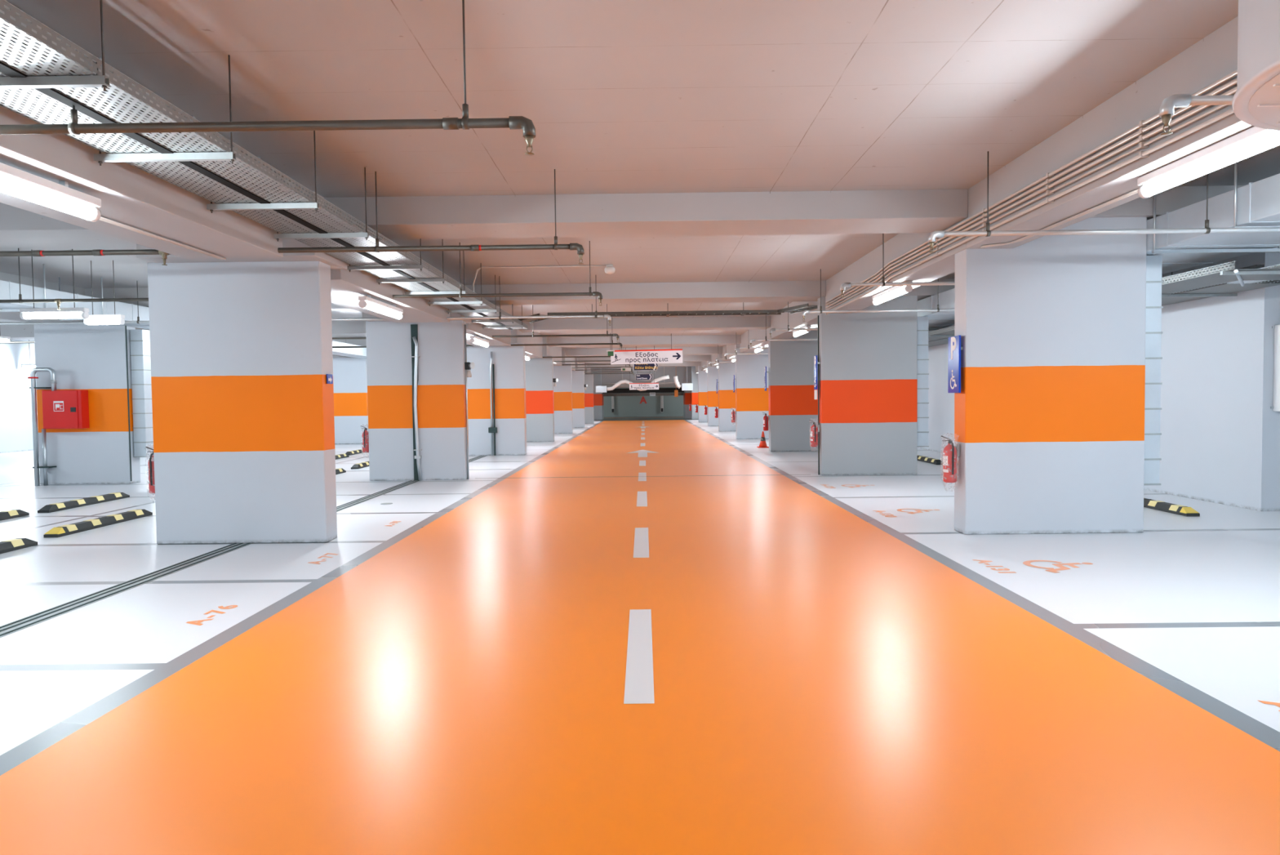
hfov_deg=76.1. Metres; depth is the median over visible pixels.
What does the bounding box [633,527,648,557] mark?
lane marking
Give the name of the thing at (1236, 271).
diagonal brace
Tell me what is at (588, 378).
concrete pillar
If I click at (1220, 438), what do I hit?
wall
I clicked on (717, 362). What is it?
pipe
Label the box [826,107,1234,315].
conduit
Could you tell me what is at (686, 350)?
ceiling beam
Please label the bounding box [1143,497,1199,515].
wheel stop
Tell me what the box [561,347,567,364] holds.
ceiling beam
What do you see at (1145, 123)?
conduit
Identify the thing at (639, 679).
lane marking
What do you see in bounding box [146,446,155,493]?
fire extinguisher
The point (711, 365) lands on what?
pipe
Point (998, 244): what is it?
conduit
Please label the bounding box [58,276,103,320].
hanger
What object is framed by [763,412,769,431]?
fire extinguisher
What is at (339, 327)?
ceiling beam
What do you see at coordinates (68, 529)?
wheel stop
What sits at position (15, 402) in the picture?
wall
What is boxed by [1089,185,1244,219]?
ceiling beam
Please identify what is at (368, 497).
strip
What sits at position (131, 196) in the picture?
ceiling beam
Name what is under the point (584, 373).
pipe
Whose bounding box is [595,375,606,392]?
box
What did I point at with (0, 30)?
power cable
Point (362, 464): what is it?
wheel stop
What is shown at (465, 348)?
conduit
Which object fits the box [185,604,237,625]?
stall number
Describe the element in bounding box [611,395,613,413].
duct
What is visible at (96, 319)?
lamp
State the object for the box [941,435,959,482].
fire extinguisher
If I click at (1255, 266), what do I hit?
power cable
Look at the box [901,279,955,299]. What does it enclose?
ceiling beam
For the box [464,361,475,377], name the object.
fire alarm
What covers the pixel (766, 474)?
joint
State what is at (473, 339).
lamp
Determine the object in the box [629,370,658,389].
exit sign
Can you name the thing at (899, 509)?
wheelchair symbol
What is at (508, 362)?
concrete pillar
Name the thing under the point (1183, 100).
pipe
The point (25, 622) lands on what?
strip
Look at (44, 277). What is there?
hanger
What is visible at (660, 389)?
beam
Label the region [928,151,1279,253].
pipe
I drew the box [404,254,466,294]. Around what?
hanger
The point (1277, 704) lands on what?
stall number
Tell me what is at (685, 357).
ceiling beam
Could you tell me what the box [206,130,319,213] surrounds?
hanger
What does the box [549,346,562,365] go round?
ceiling beam
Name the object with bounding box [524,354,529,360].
lamp
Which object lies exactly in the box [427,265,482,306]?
hanger
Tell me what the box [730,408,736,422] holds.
fire extinguisher
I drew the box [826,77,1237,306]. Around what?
conduit
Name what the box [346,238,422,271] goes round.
hanger
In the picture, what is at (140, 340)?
wall
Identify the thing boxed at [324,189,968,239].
ceiling beam
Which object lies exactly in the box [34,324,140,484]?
concrete pillar
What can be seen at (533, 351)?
ceiling beam
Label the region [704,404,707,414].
fire extinguisher
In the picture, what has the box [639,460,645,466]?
lane marking
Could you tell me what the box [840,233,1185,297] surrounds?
pipe
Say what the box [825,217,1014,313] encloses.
ceiling beam
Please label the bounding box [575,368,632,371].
pipe
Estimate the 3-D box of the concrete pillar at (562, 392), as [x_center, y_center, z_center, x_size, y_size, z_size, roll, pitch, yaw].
[-4.027,-1.314,37.465,1.820,3.180,0.340,-1,2,0]
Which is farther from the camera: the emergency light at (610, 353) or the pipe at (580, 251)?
the emergency light at (610, 353)
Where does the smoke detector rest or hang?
attached to the ceiling
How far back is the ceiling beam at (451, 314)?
15.88 m
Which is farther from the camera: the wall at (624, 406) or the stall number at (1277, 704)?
the wall at (624, 406)
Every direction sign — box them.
[633,346,657,370]
[635,372,653,380]
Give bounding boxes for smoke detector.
[604,264,614,274]
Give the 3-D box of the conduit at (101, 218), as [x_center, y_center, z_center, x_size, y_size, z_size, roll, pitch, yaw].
[-4.146,-1.639,7.038,0.020,0.020,2.250,-1,2,0]
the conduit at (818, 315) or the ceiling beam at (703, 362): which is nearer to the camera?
the conduit at (818, 315)
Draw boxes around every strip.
[0,542,252,637]
[124,325,132,480]
[336,480,420,511]
[468,454,487,462]
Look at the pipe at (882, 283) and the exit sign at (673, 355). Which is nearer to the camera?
the pipe at (882, 283)
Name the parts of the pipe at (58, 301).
hanger rod, hanger rod, hanger rod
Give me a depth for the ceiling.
6.08 m
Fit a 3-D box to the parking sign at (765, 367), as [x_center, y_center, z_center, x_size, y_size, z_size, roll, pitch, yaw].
[3.674,-1.409,23.623,0.124,0.700,0.250,-1,2,0]
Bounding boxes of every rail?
[0,61,512,329]
[603,392,683,395]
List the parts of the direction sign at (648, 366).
sign panel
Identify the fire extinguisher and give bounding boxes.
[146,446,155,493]
[360,425,368,452]
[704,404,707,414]
[715,406,718,417]
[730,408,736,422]
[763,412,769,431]
[808,419,819,446]
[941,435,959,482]
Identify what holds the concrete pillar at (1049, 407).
on the floor
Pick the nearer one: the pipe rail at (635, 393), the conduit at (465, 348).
the conduit at (465, 348)
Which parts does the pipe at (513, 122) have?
hanger rod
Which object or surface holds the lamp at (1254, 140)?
attached to the ceiling beam at (1214, 57)
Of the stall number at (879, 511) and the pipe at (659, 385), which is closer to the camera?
the stall number at (879, 511)
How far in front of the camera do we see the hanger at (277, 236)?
7.93 m
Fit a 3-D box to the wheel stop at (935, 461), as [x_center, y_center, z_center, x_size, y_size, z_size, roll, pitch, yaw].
[6.802,0.756,19.462,0.176,0.104,1.900,-1,2,0]
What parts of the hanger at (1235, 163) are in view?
hanger rod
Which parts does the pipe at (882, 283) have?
hanger rod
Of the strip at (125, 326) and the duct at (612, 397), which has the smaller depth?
the strip at (125, 326)
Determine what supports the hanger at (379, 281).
hanging from the ceiling
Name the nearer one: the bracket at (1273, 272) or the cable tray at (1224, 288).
the bracket at (1273, 272)
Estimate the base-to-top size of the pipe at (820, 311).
0.930 m
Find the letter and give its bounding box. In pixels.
[640,395,646,403]
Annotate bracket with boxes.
[928,334,954,336]
[1161,271,1237,297]
[1220,270,1279,275]
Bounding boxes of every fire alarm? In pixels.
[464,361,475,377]
[552,377,558,386]
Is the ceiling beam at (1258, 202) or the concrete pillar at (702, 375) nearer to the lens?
the ceiling beam at (1258, 202)
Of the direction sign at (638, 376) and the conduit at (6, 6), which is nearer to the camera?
the conduit at (6, 6)
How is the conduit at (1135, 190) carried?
attached to the ceiling beam at (1214, 57)
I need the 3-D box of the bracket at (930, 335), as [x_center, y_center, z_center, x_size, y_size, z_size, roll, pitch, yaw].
[7.359,-2.537,18.388,1.680,0.970,0.040,-1,2,0]
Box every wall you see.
[0,339,38,453]
[129,328,153,457]
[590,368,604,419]
[603,386,683,417]
[683,365,691,418]
[917,247,1279,511]
[1143,255,1163,484]
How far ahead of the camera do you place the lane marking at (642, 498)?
12.85 m
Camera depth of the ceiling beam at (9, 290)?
14.12 m
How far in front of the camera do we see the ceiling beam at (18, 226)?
9.03 m
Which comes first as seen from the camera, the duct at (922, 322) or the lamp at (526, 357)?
the duct at (922, 322)
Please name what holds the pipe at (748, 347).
hanging from the ceiling
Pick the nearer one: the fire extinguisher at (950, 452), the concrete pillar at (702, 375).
the fire extinguisher at (950, 452)
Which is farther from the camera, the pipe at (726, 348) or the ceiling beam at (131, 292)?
the pipe at (726, 348)
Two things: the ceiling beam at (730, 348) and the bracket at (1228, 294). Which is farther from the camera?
the ceiling beam at (730, 348)
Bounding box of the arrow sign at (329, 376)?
[326,373,333,383]
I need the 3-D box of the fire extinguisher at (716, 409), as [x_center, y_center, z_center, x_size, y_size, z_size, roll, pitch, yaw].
[3.530,-0.710,37.654,0.176,0.540,0.166,-3,3,-42]
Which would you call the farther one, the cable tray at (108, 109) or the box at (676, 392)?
the box at (676, 392)
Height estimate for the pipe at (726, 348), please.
0.930 m
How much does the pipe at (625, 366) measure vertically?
0.930 m
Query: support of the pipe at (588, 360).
hanging from the ceiling
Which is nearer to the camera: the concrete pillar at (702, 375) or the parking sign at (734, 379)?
the parking sign at (734, 379)
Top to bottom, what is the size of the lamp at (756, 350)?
0.160 m
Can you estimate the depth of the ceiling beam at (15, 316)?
15.05 m
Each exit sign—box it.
[610,333,682,364]
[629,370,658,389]
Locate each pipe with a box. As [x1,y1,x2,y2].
[0,0,535,155]
[0,168,584,265]
[0,240,602,309]
[0,280,611,325]
[0,303,618,343]
[27,367,57,485]
[332,316,622,350]
[410,324,422,480]
[488,351,497,455]
[542,355,610,357]
[554,360,610,361]
[562,363,630,368]
[571,365,631,368]
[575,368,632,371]
[584,370,633,373]
[584,373,634,376]
[601,366,679,384]
[601,371,675,386]
[606,385,673,386]
[702,363,718,368]
[708,360,735,366]
[715,347,735,361]
[724,351,768,359]
[734,344,768,352]
[749,331,817,346]
[768,302,954,337]
[802,268,954,321]
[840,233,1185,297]
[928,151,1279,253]
[1159,93,1233,135]
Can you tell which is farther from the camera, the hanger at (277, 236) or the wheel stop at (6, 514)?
the wheel stop at (6, 514)
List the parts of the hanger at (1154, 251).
hanger rod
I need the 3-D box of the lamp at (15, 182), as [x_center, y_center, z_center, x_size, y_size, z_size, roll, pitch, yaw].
[-3.755,-1.480,4.765,0.110,0.200,1.700,-1,2,0]
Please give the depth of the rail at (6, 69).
5.59 m
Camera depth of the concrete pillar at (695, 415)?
57.54 m
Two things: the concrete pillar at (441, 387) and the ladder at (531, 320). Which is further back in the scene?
the ladder at (531, 320)
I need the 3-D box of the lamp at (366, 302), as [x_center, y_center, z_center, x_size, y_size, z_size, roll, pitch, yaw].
[-3.724,-1.738,11.810,0.110,0.200,1.700,-1,2,0]
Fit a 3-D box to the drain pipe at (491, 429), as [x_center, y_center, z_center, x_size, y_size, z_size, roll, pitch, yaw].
[-4.198,-0.676,23.244,0.240,2.950,0.100,-1,2,0]
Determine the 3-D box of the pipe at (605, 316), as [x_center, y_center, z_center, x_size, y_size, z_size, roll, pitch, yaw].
[-10.241,-2.227,15.073,19.427,0.930,0.065,-1,2,0]
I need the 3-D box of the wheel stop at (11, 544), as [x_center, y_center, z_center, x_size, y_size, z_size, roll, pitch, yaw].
[-6.975,1.325,8.395,0.176,0.104,1.900,-1,2,0]
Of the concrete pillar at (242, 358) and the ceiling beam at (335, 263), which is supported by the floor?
the concrete pillar at (242, 358)
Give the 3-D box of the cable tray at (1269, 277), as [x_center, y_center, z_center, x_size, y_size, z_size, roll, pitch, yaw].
[8.544,-1.820,9.428,2.600,0.085,0.953,-1,2,0]
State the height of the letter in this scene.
0.595 m
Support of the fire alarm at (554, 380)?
attached to the concrete pillar at (540, 401)
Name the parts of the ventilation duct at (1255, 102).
plate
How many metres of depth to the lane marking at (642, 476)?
16.41 m
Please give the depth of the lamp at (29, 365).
27.99 m
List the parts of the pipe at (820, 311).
hanger rod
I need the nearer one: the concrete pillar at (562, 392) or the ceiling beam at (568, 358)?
the concrete pillar at (562, 392)
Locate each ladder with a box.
[514,313,557,323]
[547,309,784,316]
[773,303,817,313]
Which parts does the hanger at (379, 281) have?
hanger rod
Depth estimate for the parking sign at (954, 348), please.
9.36 m
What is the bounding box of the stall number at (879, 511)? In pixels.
[873,510,897,516]
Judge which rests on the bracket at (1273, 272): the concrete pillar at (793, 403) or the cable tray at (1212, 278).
the cable tray at (1212, 278)
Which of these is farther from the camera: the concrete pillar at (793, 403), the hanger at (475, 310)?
the concrete pillar at (793, 403)
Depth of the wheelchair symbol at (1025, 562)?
7.59 m
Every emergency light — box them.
[606,333,614,355]
[621,347,631,371]
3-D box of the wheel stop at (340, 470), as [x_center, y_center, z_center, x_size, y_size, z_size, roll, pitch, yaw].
[-6.706,0.989,17.462,0.176,0.104,1.870,-1,2,0]
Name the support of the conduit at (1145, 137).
attached to the ceiling beam at (1214, 57)
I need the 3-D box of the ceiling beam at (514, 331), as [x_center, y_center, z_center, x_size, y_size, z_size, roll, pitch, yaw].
[-4.406,-2.725,23.370,1.930,0.700,0.970,-1,2,0]
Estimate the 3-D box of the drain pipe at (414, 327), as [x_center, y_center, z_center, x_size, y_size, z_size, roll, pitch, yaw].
[-4.443,-0.490,16.222,0.172,3.103,0.090,-1,2,0]
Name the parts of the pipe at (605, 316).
hanger rod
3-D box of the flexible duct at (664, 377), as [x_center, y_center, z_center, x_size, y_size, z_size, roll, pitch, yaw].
[0.285,-3.095,57.124,5.221,1.096,0.300,-1,2,0]
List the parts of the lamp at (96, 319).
hanger rod, hanger rod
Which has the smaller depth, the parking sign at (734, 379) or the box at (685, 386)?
the parking sign at (734, 379)
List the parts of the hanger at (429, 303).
hanger rod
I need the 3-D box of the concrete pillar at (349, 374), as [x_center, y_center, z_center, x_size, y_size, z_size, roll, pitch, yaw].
[-11.057,-0.986,30.503,1.820,3.200,0.340,-1,2,0]
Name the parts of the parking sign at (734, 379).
sign plate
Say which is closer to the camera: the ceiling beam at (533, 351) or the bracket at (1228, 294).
the bracket at (1228, 294)
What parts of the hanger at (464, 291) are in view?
hanger rod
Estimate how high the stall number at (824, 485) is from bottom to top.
0.001 m
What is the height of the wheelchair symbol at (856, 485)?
0.001 m
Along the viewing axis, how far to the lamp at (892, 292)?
12.38 m
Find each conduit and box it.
[4,4,300,187]
[99,218,222,260]
[100,216,226,259]
[464,324,469,479]
[472,265,605,293]
[817,315,819,475]
[826,69,1237,302]
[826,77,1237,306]
[826,86,1236,308]
[826,105,1226,310]
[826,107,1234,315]
[980,188,1137,248]
[982,191,1137,247]
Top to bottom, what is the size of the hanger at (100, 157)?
0.700 m
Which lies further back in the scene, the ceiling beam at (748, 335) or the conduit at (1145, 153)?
the ceiling beam at (748, 335)
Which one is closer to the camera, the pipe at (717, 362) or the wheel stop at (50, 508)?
the wheel stop at (50, 508)
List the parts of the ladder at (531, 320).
rail, rail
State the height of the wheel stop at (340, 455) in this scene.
0.104 m
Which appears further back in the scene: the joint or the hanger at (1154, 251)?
the joint
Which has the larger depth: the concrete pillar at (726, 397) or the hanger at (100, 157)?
the concrete pillar at (726, 397)
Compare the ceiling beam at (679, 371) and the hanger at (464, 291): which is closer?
the hanger at (464, 291)
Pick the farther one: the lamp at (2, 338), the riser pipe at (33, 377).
the lamp at (2, 338)
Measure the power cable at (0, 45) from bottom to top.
0.030 m
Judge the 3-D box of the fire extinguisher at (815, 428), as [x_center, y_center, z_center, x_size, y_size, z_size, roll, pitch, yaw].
[3.505,0.154,16.450,0.209,0.688,0.200,0,2,16]
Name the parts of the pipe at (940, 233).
hanger rod, hanger rod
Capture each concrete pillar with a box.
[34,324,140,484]
[147,261,337,543]
[333,357,368,444]
[365,320,469,480]
[466,342,526,455]
[524,355,554,441]
[553,363,573,433]
[572,368,585,427]
[584,373,594,423]
[691,365,698,419]
[697,365,707,422]
[706,360,718,426]
[718,353,735,431]
[735,343,768,439]
[768,327,817,451]
[817,295,917,475]
[954,217,1146,534]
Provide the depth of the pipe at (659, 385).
59.49 m
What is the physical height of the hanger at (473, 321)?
0.700 m
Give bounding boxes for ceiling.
[0,0,1279,355]
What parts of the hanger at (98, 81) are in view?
hanger rod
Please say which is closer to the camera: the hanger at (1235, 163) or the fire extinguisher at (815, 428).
the hanger at (1235, 163)
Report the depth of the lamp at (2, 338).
20.32 m
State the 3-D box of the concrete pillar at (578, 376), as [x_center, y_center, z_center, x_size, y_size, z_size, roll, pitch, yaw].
[-3.917,-1.571,44.460,1.780,3.180,0.340,-1,2,0]
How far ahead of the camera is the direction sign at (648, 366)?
35.41 m
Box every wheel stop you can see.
[0,509,29,520]
[0,537,37,553]
[37,492,129,512]
[43,509,152,537]
[335,453,349,459]
[335,467,346,474]
[345,448,363,455]
[351,460,368,468]
[917,454,942,464]
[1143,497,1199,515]
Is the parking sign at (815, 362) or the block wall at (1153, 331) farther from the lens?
the parking sign at (815, 362)
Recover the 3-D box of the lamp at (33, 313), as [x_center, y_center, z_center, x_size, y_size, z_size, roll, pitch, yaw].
[-8.568,-2.091,11.939,0.950,1.011,0.110,-1,2,0]
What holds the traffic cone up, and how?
on the floor
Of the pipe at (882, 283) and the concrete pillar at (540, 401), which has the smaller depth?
the pipe at (882, 283)
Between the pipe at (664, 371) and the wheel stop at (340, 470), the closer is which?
the wheel stop at (340, 470)
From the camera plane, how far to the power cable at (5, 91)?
5.63 m
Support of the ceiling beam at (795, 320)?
attached to the ceiling
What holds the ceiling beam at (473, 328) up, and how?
attached to the ceiling
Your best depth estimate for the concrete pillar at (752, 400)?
30.57 m
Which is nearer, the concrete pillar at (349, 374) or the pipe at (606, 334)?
the pipe at (606, 334)
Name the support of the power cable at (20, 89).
in the cable tray at (89, 140)
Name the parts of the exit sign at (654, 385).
sign panel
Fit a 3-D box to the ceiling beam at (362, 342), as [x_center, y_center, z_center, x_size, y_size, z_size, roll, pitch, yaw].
[-12.902,-3.048,30.440,16.780,0.370,0.850,-1,2,0]
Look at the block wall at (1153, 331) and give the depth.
9.38 m
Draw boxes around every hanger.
[0,0,110,91]
[0,263,46,311]
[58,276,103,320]
[93,54,235,165]
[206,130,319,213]
[273,167,368,241]
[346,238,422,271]
[376,239,444,284]
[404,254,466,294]
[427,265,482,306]
[446,275,497,314]
[471,320,513,323]
[481,305,523,328]
[1151,194,1279,254]
[1231,161,1279,227]
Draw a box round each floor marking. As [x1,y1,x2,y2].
[308,552,337,564]
[384,520,401,526]
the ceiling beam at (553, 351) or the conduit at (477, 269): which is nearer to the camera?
the conduit at (477, 269)
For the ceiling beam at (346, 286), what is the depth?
11.84 m
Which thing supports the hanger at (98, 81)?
hanging from the ceiling
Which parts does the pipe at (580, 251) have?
hanger rod, hanger rod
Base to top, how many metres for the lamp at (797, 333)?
0.160 m
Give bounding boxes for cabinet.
[41,390,89,428]
[1270,324,1279,411]
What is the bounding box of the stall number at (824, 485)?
[822,484,835,488]
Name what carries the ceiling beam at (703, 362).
attached to the ceiling
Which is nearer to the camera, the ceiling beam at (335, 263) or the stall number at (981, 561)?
the stall number at (981, 561)
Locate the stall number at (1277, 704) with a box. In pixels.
[1257,699,1279,711]
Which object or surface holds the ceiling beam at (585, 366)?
attached to the ceiling
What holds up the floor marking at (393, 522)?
on the floor
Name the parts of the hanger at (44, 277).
hanger rod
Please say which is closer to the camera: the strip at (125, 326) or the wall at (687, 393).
the strip at (125, 326)
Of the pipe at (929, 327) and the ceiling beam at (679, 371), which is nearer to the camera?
the pipe at (929, 327)
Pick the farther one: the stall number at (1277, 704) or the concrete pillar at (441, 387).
the concrete pillar at (441, 387)
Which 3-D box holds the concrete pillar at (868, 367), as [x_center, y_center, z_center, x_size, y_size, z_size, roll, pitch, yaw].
[4.564,-0.841,16.431,1.910,3.570,0.340,-1,2,0]
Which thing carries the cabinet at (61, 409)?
attached to the concrete pillar at (92, 358)
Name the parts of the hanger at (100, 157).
hanger rod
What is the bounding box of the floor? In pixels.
[0,416,1279,854]
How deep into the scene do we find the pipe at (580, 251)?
8.08 m
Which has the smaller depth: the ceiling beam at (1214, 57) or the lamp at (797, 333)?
the ceiling beam at (1214, 57)
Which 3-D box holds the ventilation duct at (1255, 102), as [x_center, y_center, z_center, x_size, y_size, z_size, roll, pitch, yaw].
[2.822,-1.786,2.624,1.480,1.210,1.480,-1,2,0]
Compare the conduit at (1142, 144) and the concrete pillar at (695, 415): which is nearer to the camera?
the conduit at (1142, 144)
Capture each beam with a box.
[0,7,283,257]
[0,202,136,245]
[0,271,351,357]
[0,280,366,359]
[0,320,366,339]
[84,287,349,308]
[136,191,346,269]
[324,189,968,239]
[330,240,449,322]
[346,338,366,346]
[361,283,471,323]
[464,280,826,305]
[466,305,511,346]
[466,318,522,344]
[518,315,770,332]
[522,332,542,358]
[542,337,549,355]
[547,334,741,346]
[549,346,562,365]
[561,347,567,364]
[565,346,722,355]
[567,357,575,370]
[574,357,578,368]
[577,354,710,362]
[578,362,584,368]
[584,362,587,373]
[586,361,701,367]
[601,366,684,387]
[603,387,684,393]
[701,360,710,370]
[710,354,718,366]
[722,343,755,360]
[741,327,770,352]
[770,301,853,338]
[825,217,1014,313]
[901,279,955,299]
[917,173,1279,326]
[966,16,1253,248]
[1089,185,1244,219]
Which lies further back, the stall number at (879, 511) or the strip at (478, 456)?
the strip at (478, 456)
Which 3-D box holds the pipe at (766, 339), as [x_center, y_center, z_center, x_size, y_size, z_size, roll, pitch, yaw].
[5.505,-2.663,21.893,5.137,0.930,0.065,-1,2,0]
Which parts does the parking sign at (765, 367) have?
sign plate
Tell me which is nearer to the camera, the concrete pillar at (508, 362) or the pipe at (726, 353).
the concrete pillar at (508, 362)
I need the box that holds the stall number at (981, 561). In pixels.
[972,559,1015,573]
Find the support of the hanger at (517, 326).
hanging from the ceiling
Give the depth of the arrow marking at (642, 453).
23.68 m
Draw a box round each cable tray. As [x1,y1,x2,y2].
[0,0,527,328]
[0,54,507,328]
[928,261,1279,341]
[928,280,1279,346]
[1242,274,1279,280]
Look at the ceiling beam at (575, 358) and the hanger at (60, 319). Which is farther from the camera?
the ceiling beam at (575, 358)
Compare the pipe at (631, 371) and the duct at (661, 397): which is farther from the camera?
the duct at (661, 397)
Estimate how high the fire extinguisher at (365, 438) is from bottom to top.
0.687 m
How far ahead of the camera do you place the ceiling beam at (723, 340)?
30.15 m
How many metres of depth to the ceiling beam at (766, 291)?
16.14 m
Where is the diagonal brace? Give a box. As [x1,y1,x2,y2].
[1234,269,1244,286]
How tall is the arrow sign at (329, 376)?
0.110 m
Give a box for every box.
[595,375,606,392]
[674,390,678,396]
[681,366,693,390]
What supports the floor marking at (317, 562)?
on the floor
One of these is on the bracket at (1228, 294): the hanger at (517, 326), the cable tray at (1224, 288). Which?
the cable tray at (1224, 288)
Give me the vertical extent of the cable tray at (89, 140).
0.088 m
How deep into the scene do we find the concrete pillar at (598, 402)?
59.98 m
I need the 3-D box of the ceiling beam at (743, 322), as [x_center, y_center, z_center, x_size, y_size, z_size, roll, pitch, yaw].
[0.113,-2.976,23.581,7.170,0.320,0.850,-1,2,0]
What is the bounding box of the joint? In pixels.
[479,474,788,478]
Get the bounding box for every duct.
[606,374,680,391]
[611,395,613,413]
[660,395,663,412]
[917,316,928,447]
[1231,0,1279,131]
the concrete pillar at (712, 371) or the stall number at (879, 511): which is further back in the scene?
the concrete pillar at (712, 371)
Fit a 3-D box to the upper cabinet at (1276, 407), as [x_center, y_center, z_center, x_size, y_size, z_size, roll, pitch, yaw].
[8.732,-0.778,10.638,0.880,1.130,0.205,-1,2,0]
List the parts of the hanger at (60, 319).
hanger rod, hanger rod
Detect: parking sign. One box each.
[733,374,736,392]
[764,366,769,391]
[813,355,820,399]
[947,334,962,392]
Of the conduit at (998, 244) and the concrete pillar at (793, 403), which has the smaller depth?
the conduit at (998, 244)
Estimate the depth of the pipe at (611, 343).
22.73 m
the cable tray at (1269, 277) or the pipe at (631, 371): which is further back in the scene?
the pipe at (631, 371)
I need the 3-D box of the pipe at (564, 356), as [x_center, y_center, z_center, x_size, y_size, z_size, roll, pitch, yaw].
[-5.178,-2.822,29.689,9.427,0.930,0.065,-1,2,0]
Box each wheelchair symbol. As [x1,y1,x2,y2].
[840,484,874,487]
[897,508,940,513]
[1022,560,1093,573]
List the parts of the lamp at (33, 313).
hanger rod, hanger rod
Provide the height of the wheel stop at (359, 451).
0.104 m
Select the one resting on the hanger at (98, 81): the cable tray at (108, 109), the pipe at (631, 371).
the cable tray at (108, 109)
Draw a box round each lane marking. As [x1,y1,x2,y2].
[623,608,654,703]
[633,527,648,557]
[636,491,647,506]
[638,472,646,480]
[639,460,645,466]
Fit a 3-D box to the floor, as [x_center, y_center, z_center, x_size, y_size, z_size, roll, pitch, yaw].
[-5.598,0.549,30.565,31.500,0.001,75.000,-1,2,0]
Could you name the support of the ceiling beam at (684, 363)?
attached to the ceiling
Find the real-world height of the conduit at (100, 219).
0.020 m
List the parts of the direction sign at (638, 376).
sign panel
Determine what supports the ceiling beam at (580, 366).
attached to the ceiling
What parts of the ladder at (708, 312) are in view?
rail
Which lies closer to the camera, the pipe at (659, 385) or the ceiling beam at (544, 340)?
the ceiling beam at (544, 340)
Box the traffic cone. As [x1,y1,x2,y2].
[756,431,768,448]
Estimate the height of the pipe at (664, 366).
1.280 m
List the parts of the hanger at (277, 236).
hanger rod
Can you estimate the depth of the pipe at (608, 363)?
36.51 m
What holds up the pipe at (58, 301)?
hanging from the ceiling
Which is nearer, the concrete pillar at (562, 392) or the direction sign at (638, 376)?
the concrete pillar at (562, 392)
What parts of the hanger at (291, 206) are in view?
hanger rod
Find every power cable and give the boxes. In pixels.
[0,30,511,322]
[0,44,509,324]
[4,90,490,324]
[17,88,496,324]
[1239,264,1264,268]
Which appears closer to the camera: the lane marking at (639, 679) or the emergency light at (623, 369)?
the lane marking at (639, 679)
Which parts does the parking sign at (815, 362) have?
supplementary plate, sign plate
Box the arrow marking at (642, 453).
[627,449,659,457]
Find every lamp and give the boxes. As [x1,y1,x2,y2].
[0,162,101,222]
[0,333,10,341]
[19,248,88,319]
[21,339,35,368]
[83,260,124,324]
[358,295,403,319]
[469,334,488,347]
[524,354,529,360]
[754,344,764,352]
[792,324,811,337]
[871,280,912,305]
[1137,126,1279,198]
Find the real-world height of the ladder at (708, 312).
0.060 m
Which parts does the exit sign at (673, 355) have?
sign panel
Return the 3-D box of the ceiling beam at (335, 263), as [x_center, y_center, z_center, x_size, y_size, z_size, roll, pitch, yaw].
[-4.467,-2.208,9.280,1.930,0.700,0.970,-1,2,0]
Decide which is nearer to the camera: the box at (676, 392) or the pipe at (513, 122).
the pipe at (513, 122)
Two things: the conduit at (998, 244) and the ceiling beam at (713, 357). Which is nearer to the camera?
the conduit at (998, 244)

